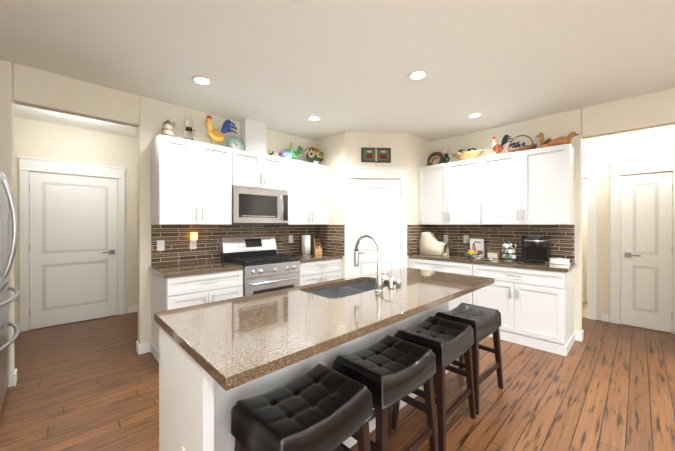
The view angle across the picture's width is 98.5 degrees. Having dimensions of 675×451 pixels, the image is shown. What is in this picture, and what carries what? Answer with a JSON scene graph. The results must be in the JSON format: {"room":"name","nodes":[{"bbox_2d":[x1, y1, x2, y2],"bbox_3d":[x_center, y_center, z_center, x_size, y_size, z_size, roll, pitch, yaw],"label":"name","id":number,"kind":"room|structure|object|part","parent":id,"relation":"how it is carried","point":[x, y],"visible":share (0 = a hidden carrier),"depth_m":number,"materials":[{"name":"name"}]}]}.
{"room":"kitchen","nodes":[
{"label":"kitchen","id":0,"kind":"room"},
{"bbox_2d":[14,116,137,329],"bbox_3d":[-3.754,-0.012,4.087,2.740,2.740,0.120,0,0,-44],"label":"wall","id":1,"kind":"structure","parent":0,"point":[42,140],"depth_m":4.09,"materials":[{"name":"beige paint"}]},
{"bbox_2d":[18,156,125,331],"bbox_3d":[-3.651,0.239,4.073,1.114,2.238,0.040,0,0,-44],"label":"door frame","id":2,"kind":"structure","parent":1,"relation":"attached to","point":[27,165],"depth_m":3.85,"materials":[{"name":"white wood"}]},
{"bbox_2d":[29,172,117,328],"bbox_3d":[-3.643,0.327,4.055,0.929,2.038,0.078,0,0,-44],"label":"door","id":3,"kind":"structure","parent":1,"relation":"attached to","point":[73,248],"depth_m":4.04,"materials":[{"name":"white wood"}]},
{"bbox_2d":[128,305,137,312],"bbox_3d":[-3.038,1.304,4.688,0.560,0.105,0.014,0,0,-44],"label":"baseboard","id":4,"kind":"structure","parent":1,"relation":"attached to","point":[131,309],"depth_m":4.53,"materials":[{"name":"white wood"}]},
{"bbox_2d":[0,59,314,387],"bbox_3d":[-1.386,-0.011,3.836,5.761,2.740,0.120,0,0,-44],"label":"wall","id":5,"kind":"structure","parent":0,"point":[24,85],"depth_m":3.00,"materials":[{"name":"beige paint"}]},
{"bbox_2d":[136,341,149,351],"bbox_3d":[-1.928,1.307,3.411,0.734,0.105,0.014,0,0,-44],"label":"baseboard","id":6,"kind":"structure","parent":5,"relation":"attached to","point":[145,347],"depth_m":3.09,"materials":[{"name":"white wood"}]},
{"bbox_2d":[151,135,234,224],"bbox_3d":[-1.625,-0.460,3.274,0.746,0.900,0.352,0,0,-44],"label":"upper cabinet","id":7,"kind":"object","parent":5,"relation":"attached to","point":[193,182],"depth_m":3.11,"materials":[{"name":"white paint"}]},
{"bbox_2d":[161,119,177,136],"bbox_3d":[-1.799,-1.024,3.121,0.166,0.226,0.128,0,0,-44],"label":"stein","id":8,"kind":"object","parent":7,"relation":"on","point":[168,129],"visible":0.77,"depth_m":3.07,"materials":[{"name":"beige ceramic"}]},
{"bbox_2d":[183,112,194,140],"bbox_3d":[-1.667,-1.086,3.262,0.128,0.350,0.124,0,0,-44],"label":"oil lamp","id":9,"kind":"object","parent":7,"relation":"on","point":[188,134],"visible":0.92,"depth_m":3.23,"materials":[{"name":"clear glass"}]},
{"bbox_2d":[205,115,237,144],"bbox_3d":[-1.396,-1.105,3.491,0.366,0.385,0.158,0,0,-44],"label":"rooster","id":10,"kind":"object","parent":7,"relation":"on","point":[214,134],"visible":0.92,"depth_m":3.43,"materials":[{"name":"multicoloured"}]},
{"bbox_2d":[151,225,314,266],"bbox_3d":[-1.192,0.216,3.932,2.281,0.453,0.009,0,0,-44],"label":"backsplash","id":11,"kind":"structure","parent":5,"relation":"attached to","point":[177,238],"depth_m":3.55,"materials":[{"name":"tile"}]},
{"bbox_2d":[157,240,164,250],"bbox_3d":[-1.943,0.220,3.196,0.072,0.116,0.008,0,0,-44],"label":"light switch","id":12,"kind":"object","parent":11,"relation":"attached to","point":[160,245],"visible":1,"depth_m":3.19,"materials":[{"name":"white plastic"}]},
{"bbox_2d":[190,233,196,248],"bbox_3d":[-1.687,0.181,3.413,0.072,0.193,0.051,0,0,-44],"label":"outlet","id":13,"kind":"object","parent":11,"relation":"attached to","point":[193,237],"depth_m":3.41,"materials":[{"name":"white plastic"}]},
{"bbox_3d":[-1.702,0.220,3.428,0.072,0.116,0.007,0,0,-44],"label":"electrical outlet","id":14,"kind":"part","parent":13,"relation":"part of","materials":[{"name":"white plastic"}]},
{"bbox_2d":[289,235,292,242],"bbox_3d":[-0.704,0.207,4.389,0.072,0.116,0.007,0,0,-44],"label":"electrical outlet","id":15,"kind":"object","parent":11,"relation":"attached to","point":[290,238],"visible":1,"depth_m":4.39,"materials":[{"name":"white plastic"}]},
{"bbox_2d":[240,118,265,153],"bbox_3d":[-1.127,-1.147,3.887,0.300,0.466,0.158,0,0,-44],"label":"enclosure","id":16,"kind":"object","parent":5,"relation":"attached to","point":[253,135],"visible":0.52,"depth_m":3.81,"materials":[{"name":"white paint"}]},
{"bbox_2d":[235,149,286,190],"bbox_3d":[-1.081,-0.691,3.798,0.758,0.440,0.352,0,0,-44],"label":"upper cabinet","id":17,"kind":"object","parent":5,"relation":"attached to","point":[252,169],"depth_m":3.65,"materials":[{"name":"white paint"}]},
{"bbox_2d":[228,136,243,149],"bbox_3d":[-1.272,-1.018,3.650,0.210,0.211,0.090,0,0,-44],"label":"plate","id":18,"kind":"object","parent":17,"relation":"on","point":[234,142],"visible":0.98,"depth_m":3.66,"materials":[{"name":"teal ceramic"}]},
{"bbox_2d":[231,186,287,224],"bbox_3d":[-1.043,-0.233,3.759,0.754,0.460,0.462,0,0,-44],"label":"microwave","id":19,"kind":"object","parent":17,"relation":"attached to","point":[255,206],"visible":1,"depth_m":3.60,"materials":[{"name":"silver metal"}]},
{"bbox_2d":[287,159,328,224],"bbox_3d":[-0.526,-0.463,4.334,0.776,0.900,0.352,0,0,-44],"label":"upper cabinet","id":20,"kind":"object","parent":5,"relation":"attached to","point":[307,183],"depth_m":4.18,"materials":[{"name":"white paint"}]},
{"bbox_2d":[280,150,291,158],"bbox_3d":[-0.740,-1.005,4.180,0.143,0.182,0.123,0,0,-44],"label":"plate","id":21,"kind":"object","parent":20,"relation":"on","point":[287,154],"visible":0.79,"depth_m":4.19,"materials":[{"name":"blue ceramic"}]},
{"bbox_2d":[289,143,303,159],"bbox_3d":[-0.604,-1.059,4.302,0.281,0.290,0.097,0,0,-44],"label":"rooster","id":22,"kind":"object","parent":20,"relation":"on","point":[295,154],"visible":0.81,"depth_m":4.25,"materials":[{"name":"green ceramic"}]},
{"bbox_2d":[304,147,323,163],"bbox_3d":[-0.355,-1.066,4.501,0.357,0.302,0.201,0,0,-44],"label":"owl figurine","id":23,"kind":"object","parent":20,"relation":"on","point":[314,155],"visible":1,"depth_m":4.42,"materials":[{"name":"multicoloured"}]},
{"bbox_2d":[0,312,674,450],"bbox_3d":[1.250,1.387,2.789,8.500,0.050,9.600,0,0,-44],"label":"floor","id":24,"kind":"structure","parent":0,"point":[90,385],"depth_m":2.32,"materials":[{"name":"brown wood"}]},
{"bbox_2d":[0,170,19,410],"bbox_3d":[-2.689,0.464,1.875,0.857,1.800,0.895,0,0,-44],"label":"refrigerator","id":25,"kind":"object","parent":24,"relation":"on","point":[7,200],"visible":1,"depth_m":2.14,"materials":[{"name":"grey metal"}]},
{"bbox_2d":[150,270,242,362],"bbox_3d":[-1.528,0.923,3.177,0.746,0.876,0.632,0,0,-44],"label":"base cabinet","id":26,"kind":"object","parent":24,"relation":"on","point":[177,292],"depth_m":2.93,"materials":[{"name":"white paint"}]},
{"bbox_2d":[149,253,341,277],"bbox_3d":[-0.980,0.463,3.702,2.314,0.039,0.634,0,0,-44],"label":"countertop","id":27,"kind":"structure","parent":26,"relation":"on","point":[170,271],"depth_m":3.12,"materials":[{"name":"stone"}]},
{"bbox_2d":[301,231,310,255],"bbox_3d":[-0.468,0.262,4.324,0.156,0.357,0.156,0,0,-44],"label":"paper towel holder","id":28,"kind":"object","parent":27,"relation":"on","point":[306,245],"visible":1,"depth_m":4.27,"materials":[{"name":"silver metal"}]},
{"bbox_2d":[312,236,321,254],"bbox_3d":[-0.315,0.297,4.496,0.110,0.287,0.226,0,0,-19],"label":"knife block","id":29,"kind":"object","parent":27,"relation":"on","point":[316,247],"visible":1,"depth_m":4.44,"materials":[{"name":"brown wood"}]},
{"bbox_2d":[221,236,299,295],"bbox_3d":[-0.946,0.756,3.662,0.756,1.205,0.700,0,0,-44],"label":"gas range","id":30,"kind":"object","parent":24,"relation":"on","point":[266,268],"visible":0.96,"depth_m":3.59,"materials":[{"name":"silver metal"}]},
{"bbox_2d":[231,363,372,450],"bbox_3d":[-0.138,1.037,1.228,0.531,0.658,0.383,0,0,-44],"label":"stool","id":31,"kind":"object","parent":24,"relation":"on","point":[319,407],"visible":1,"depth_m":1.16,"materials":[{"name":"black leather"}]},
{"bbox_2d":[154,295,462,450],"bbox_3d":[0.105,0.926,2.066,2.294,0.876,0.686,0,0,-44],"label":"kitchen island","id":32,"kind":"object","parent":24,"relation":"on","point":[195,413],"depth_m":1.28,"materials":[{"name":"white paint"}]},
{"bbox_2d":[154,267,493,390],"bbox_3d":[0.191,0.468,1.980,2.304,0.040,0.890,0,0,-44],"label":"island countertop","id":33,"kind":"structure","parent":32,"relation":"on","point":[240,341],"depth_m":1.41,"materials":[{"name":"brown stone"}]},
{"bbox_2d":[310,283,361,298],"bbox_3d":[-0.008,0.582,2.039,0.433,0.211,0.408,0,0,-44],"label":"sink","id":34,"kind":"object","parent":33,"relation":"in","point":[339,289],"depth_m":2.27,"materials":[{"name":"grey metal"}]},
{"bbox_2d":[346,279,388,290],"bbox_3d":[0.273,0.581,2.310,0.315,0.211,0.408,0,0,-44],"label":"sink","id":35,"kind":"object","parent":33,"relation":"in","point":[366,284],"depth_m":2.50,"materials":[{"name":"grey metal"}]},
{"bbox_2d":[354,234,385,291],"bbox_3d":[0.234,0.254,2.076,0.111,0.388,0.258,0,0,-44],"label":"faucet","id":36,"kind":"object","parent":33,"relation":"on","point":[379,284],"visible":1,"depth_m":1.98,"materials":[{"name":"silver metal"}]},
{"bbox_2d":[382,273,393,288],"bbox_3d":[0.363,0.394,2.094,0.044,0.106,0.098,0,0,-44],"label":"soap dispenser","id":37,"kind":"object","parent":33,"relation":"on","point":[390,286],"visible":0.98,"depth_m":2.06,"materials":[{"name":"silver metal"}]},
{"bbox_2d":[396,279,400,285],"bbox_3d":[0.450,0.424,2.154,0.040,0.047,0.040,0,0,-44],"label":"switch","id":38,"kind":"object","parent":33,"relation":"on","point":[398,282],"visible":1,"depth_m":2.14,"materials":[{"name":"plastic"}]},
{"bbox_2d":[299,258,341,285],"bbox_3d":[-0.429,0.920,4.236,0.776,0.876,0.632,0,0,-44],"label":"base cabinet","id":39,"kind":"object","parent":24,"relation":"on","point":[313,272],"depth_m":3.98,"materials":[{"name":"white paint"}]},
{"bbox_2d":[333,335,437,450],"bbox_3d":[0.267,1.036,1.618,0.527,0.658,0.378,0,0,-44],"label":"stool","id":40,"kind":"object","parent":24,"relation":"on","point":[389,371],"visible":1,"depth_m":1.54,"materials":[{"name":"black leather"}]},
{"bbox_2d":[391,316,475,450],"bbox_3d":[0.672,1.035,2.009,0.527,0.658,0.378,0,0,-44],"label":"stool","id":41,"kind":"object","parent":24,"relation":"on","point":[447,342],"visible":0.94,"depth_m":1.91,"materials":[{"name":"black leather"}]},
{"bbox_2d":[409,258,464,310],"bbox_3d":[1.642,0.920,4.217,0.632,0.876,0.991,0,0,-44],"label":"base cabinet","id":42,"kind":"object","parent":24,"relation":"on","point":[424,264],"depth_m":3.96,"materials":[{"name":"white paint"}]},
{"bbox_2d":[409,254,576,271],"bbox_3d":[1.949,0.463,3.895,0.634,0.039,1.884,0,0,-44],"label":"countertop","id":43,"kind":"structure","parent":42,"relation":"on","point":[519,263],"depth_m":3.58,"materials":[{"name":"stone"}]},
{"bbox_2d":[419,232,448,255],"bbox_3d":[1.472,0.267,4.444,0.252,0.345,0.394,0,0,-44],"label":"mixer","id":44,"kind":"object","parent":43,"relation":"on","point":[430,243],"visible":0.98,"depth_m":4.38,"materials":[{"name":"beige"}]},
{"bbox_2d":[463,253,479,257],"bbox_3d":[1.846,0.419,3.999,0.216,0.046,0.216,0,0,-44],"label":"stand","id":45,"kind":"object","parent":43,"relation":"on","point":[471,255],"visible":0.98,"depth_m":3.99,"materials":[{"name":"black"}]},
{"bbox_2d":[469,239,484,256],"bbox_3d":[1.998,0.316,4.174,0.063,0.251,0.202,0,0,-44],"label":"cookbook","id":46,"kind":"object","parent":43,"relation":"on","point":[476,246],"visible":0.94,"depth_m":4.15,"materials":[{"name":"white"}]},
{"bbox_2d":[487,252,498,258],"bbox_3d":[2.081,0.399,3.887,0.130,0.086,0.127,0,0,36],"label":"desk calendar","id":47,"kind":"object","parent":43,"relation":"on","point":[493,255],"visible":0.98,"depth_m":3.85,"materials":[{"name":"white paper"}]},
{"bbox_2d":[502,240,515,260],"bbox_3d":[2.165,0.310,3.667,0.159,0.264,0.159,0,0,-44],"label":"carousel","id":48,"kind":"object","parent":43,"relation":"on","point":[511,245],"visible":1,"depth_m":3.63,"materials":[{"name":"silver metal"}]},
{"bbox_2d":[521,235,550,263],"bbox_3d":[2.361,0.280,3.485,0.416,0.326,0.261,0,0,-44],"label":"coffee maker","id":49,"kind":"object","parent":43,"relation":"on","point":[536,249],"visible":0.98,"depth_m":3.44,"materials":[{"name":"black"}]},
{"bbox_2d":[549,258,570,264],"bbox_3d":[2.570,0.409,3.363,0.100,0.068,0.200,0,0,-44],"label":"butter dish","id":50,"kind":"object","parent":43,"relation":"on","point":[559,261],"visible":0.98,"depth_m":3.33,"materials":[{"name":"white ceramic"}]},
{"bbox_2d":[433,303,503,414],"bbox_3d":[1.077,1.034,2.399,0.531,0.658,0.383,0,0,-44],"label":"stool","id":51,"kind":"object","parent":24,"relation":"on","point":[483,322],"visible":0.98,"depth_m":2.32,"materials":[{"name":"black leather"}]},
{"bbox_2d":[465,263,574,355],"bbox_3d":[2.243,0.922,3.593,0.632,0.876,0.993,0,0,-44],"label":"base cabinet","id":52,"kind":"object","parent":24,"relation":"on","point":[535,307],"depth_m":3.27,"materials":[{"name":"white paint"}]},
{"bbox_2d":[582,302,587,317],"bbox_3d":[3.892,1.353,5.092,1.500,0.004,1.150,0,0,-44],"label":"floor","id":53,"kind":"structure","parent":24,"relation":"on","point":[584,310],"depth_m":4.62,"materials":[{"name":"beige"}]},
{"bbox_2d":[0,0,674,141],"bbox_3d":[1.250,-1.429,2.781,8.500,0.100,9.600,0,0,-44],"label":"ceiling","id":54,"kind":"structure","parent":0,"point":[290,66],"depth_m":2.37,"materials":[{"name":"white paint"}]},
{"bbox_2d":[191,76,212,85],"bbox_3d":[-1.289,-1.373,2.765,0.184,0.010,0.184,0,0,-44],"label":"recessed light","id":55,"kind":"object","parent":54,"relation":"in","point":[202,80],"visible":1,"depth_m":2.75,"materials":[{"name":"white paint"}]},
{"bbox_2d":[307,116,320,120],"bbox_3d":[-0.302,-1.376,3.744,0.184,0.010,0.184,0,0,-44],"label":"recessed light","id":56,"kind":"object","parent":54,"relation":"in","point":[313,118],"visible":1,"depth_m":3.74,"materials":[{"name":"white paint"}]},
{"bbox_2d":[408,70,428,80],"bbox_3d":[0.739,-1.373,2.664,0.184,0.010,0.184,0,0,-44],"label":"recessed light","id":57,"kind":"object","parent":54,"relation":"in","point":[417,75],"visible":1,"depth_m":2.66,"materials":[{"name":"white paint"}]},
{"bbox_2d":[467,112,482,117],"bbox_3d":[1.719,-1.375,3.636,0.184,0.010,0.184,0,0,-44],"label":"recessed light","id":58,"kind":"object","parent":54,"relation":"in","point":[476,115],"visible":1,"depth_m":3.64,"materials":[{"name":"white paint"}]},
{"bbox_2d":[315,131,429,277],"bbox_3d":[0.579,-0.013,4.763,1.401,2.738,1.267,0,0,-44],"label":"wall","id":59,"kind":"structure","parent":0,"point":[341,150],"depth_m":4.33,"materials":[{"name":"beige paint"}]},
{"bbox_2d":[315,225,343,255],"bbox_3d":[-0.133,0.214,4.484,0.009,0.453,0.665,0,0,-44],"label":"backsplash","id":60,"kind":"structure","parent":59,"relation":"attached to","point":[332,238],"depth_m":4.43,"materials":[{"name":"tile"}]},
{"bbox_2d":[344,166,407,277],"bbox_3d":[0.570,0.248,4.264,0.946,2.218,0.040,0,0,-5],"label":"door frame","id":61,"kind":"structure","parent":59,"relation":"attached to","point":[366,172],"depth_m":4.25,"materials":[{"name":"white wood"}]},
{"bbox_2d":[352,179,399,276],"bbox_3d":[0.573,0.336,4.271,0.562,2.018,0.478,0,0,-44],"label":"pantry door","id":62,"kind":"structure","parent":59,"relation":"in","point":[376,209],"depth_m":4.27,"materials":[{"name":"white wood"}]},
{"bbox_2d":[361,141,390,162],"bbox_3d":[0.569,-1.044,4.271,0.440,0.402,0.018,0,0,-5],"label":"framed picture","id":63,"kind":"object","parent":59,"relation":"attached to","point":[379,155],"visible":0.96,"depth_m":4.26,"materials":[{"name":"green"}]},
{"bbox_2d":[407,225,429,254],"bbox_3d":[1.279,0.214,4.551,0.670,0.453,0.009,0,0,-44],"label":"backsplash","id":64,"kind":"structure","parent":59,"relation":"attached to","point":[413,234],"depth_m":4.45,"materials":[{"name":"tile"}]},
{"bbox_2d":[430,87,674,331],"bbox_3d":[3.117,-0.010,3.228,0.120,2.740,7.246,0,0,-44],"label":"wall","id":65,"kind":"structure","parent":0,"point":[656,109],"depth_m":3.43,"materials":[{"name":"beige paint"}]},
{"bbox_2d":[419,158,474,223],"bbox_3d":[1.742,-0.463,4.311,0.352,0.900,0.990,0,0,-44],"label":"upper cabinet","id":66,"kind":"object","parent":65,"relation":"attached to","point":[446,190],"depth_m":4.20,"materials":[{"name":"white paint"}]},
{"bbox_2d":[427,152,443,165],"bbox_3d":[1.556,-1.054,4.646,0.080,0.265,0.300,0,0,-44],"label":"platter","id":67,"kind":"object","parent":66,"relation":"on","point":[434,158],"visible":0.94,"depth_m":4.65,"materials":[{"name":"brown ceramic"}]},
{"bbox_2d":[442,144,449,162],"bbox_3d":[1.649,-1.075,4.403,0.117,0.320,0.114,0,0,-44],"label":"oil lamp","id":68,"kind":"object","parent":66,"relation":"on","point":[446,159],"visible":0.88,"depth_m":4.37,"materials":[{"name":"teal glass"}]},
{"bbox_2d":[452,148,484,160],"bbox_3d":[1.870,-1.011,4.171,0.250,0.194,0.460,0,0,-44],"label":"bowl","id":69,"kind":"object","parent":66,"relation":"on","point":[471,153],"visible":0.98,"depth_m":4.09,"materials":[{"name":"beige"}]},
{"bbox_2d":[430,225,574,262],"bbox_3d":[2.171,0.215,4.116,0.009,0.453,1.853,0,0,-44],"label":"backsplash","id":70,"kind":"structure","parent":65,"relation":"attached to","point":[495,237],"depth_m":3.98,"materials":[{"name":"tile"}]},
{"bbox_2d":[464,235,468,242],"bbox_3d":[1.926,0.207,4.356,0.007,0.116,0.072,0,0,-44],"label":"electrical outlet","id":71,"kind":"object","parent":70,"relation":"attached to","point":[466,238],"visible":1,"depth_m":4.35,"materials":[{"name":"white plastic"}]},
{"bbox_2d":[475,144,574,223],"bbox_3d":[2.344,-0.461,3.686,0.352,0.900,0.992,0,0,-44],"label":"upper cabinet","id":72,"kind":"object","parent":65,"relation":"attached to","point":[531,187],"depth_m":3.50,"materials":[{"name":"white paint"}]},
{"bbox_2d":[492,134,512,154],"bbox_3d":[2.173,-1.056,3.853,0.101,0.285,0.275,0,0,-44],"label":"rooster","id":73,"kind":"object","parent":72,"relation":"on","point":[497,148],"visible":0.94,"depth_m":3.84,"materials":[{"name":"multicoloured"}]},
{"bbox_2d":[507,135,537,152],"bbox_3d":[2.341,-1.031,3.688,0.195,0.237,0.334,0,0,-44],"label":"basket","id":74,"kind":"object","parent":72,"relation":"on","point":[517,147],"visible":0.88,"depth_m":3.66,"materials":[{"name":"brown wicker"}]},
{"bbox_2d":[536,133,549,147],"bbox_3d":[2.575,-1.028,3.527,0.111,0.231,0.276,0,0,-44],"label":"duck","id":75,"kind":"object","parent":72,"relation":"on","point":[541,136],"visible":0.58,"depth_m":3.55},
{"bbox_2d":[543,131,578,145],"bbox_3d":[2.583,-0.991,3.360,0.128,0.158,0.325,0,0,-44],"label":"duck","id":76,"kind":"object","parent":72,"relation":"on","point":[553,141],"visible":0.9,"depth_m":3.32},
{"bbox_2d":[582,125,674,332],"bbox_3d":[3.846,-0.012,4.127,0.100,2.740,2.770,0,0,-44],"label":"wall","id":77,"kind":"structure","parent":0,"point":[602,152],"depth_m":4.08,"materials":[{"name":"beige paint"}]},
{"bbox_2d":[582,187,587,302],"bbox_3d":[3.982,0.330,5.140,0.060,1.950,0.960,0,0,-44],"label":"shower curtain","id":78,"kind":"object","parent":77,"relation":"hanging from","point":[584,244],"visible":0.06,"depth_m":4.92,"materials":[{"name":"white fabric"}]},
{"bbox_2d":[582,165,597,319],"bbox_3d":[3.436,0.248,4.531,0.152,2.218,0.944,0,0,-44],"label":"door frame","id":79,"kind":"structure","parent":77,"relation":"attached to","point":[589,173],"depth_m":4.19,"materials":[{"name":"white wood"}]},
{"bbox_2d":[609,157,674,333],"bbox_3d":[4.045,0.250,3.818,0.040,2.218,0.699,0,0,-44],"label":"door frame","id":80,"kind":"structure","parent":77,"relation":"attached to","point":[617,170],"depth_m":3.99,"materials":[{"name":"white wood"}]},
{"bbox_2d":[621,172,672,331],"bbox_3d":[4.037,0.338,3.800,0.078,2.018,0.474,0,0,-44],"label":"door","id":81,"kind":"structure","parent":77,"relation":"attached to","point":[646,250],"depth_m":3.81,"materials":[{"name":"white wood"}]}
]}

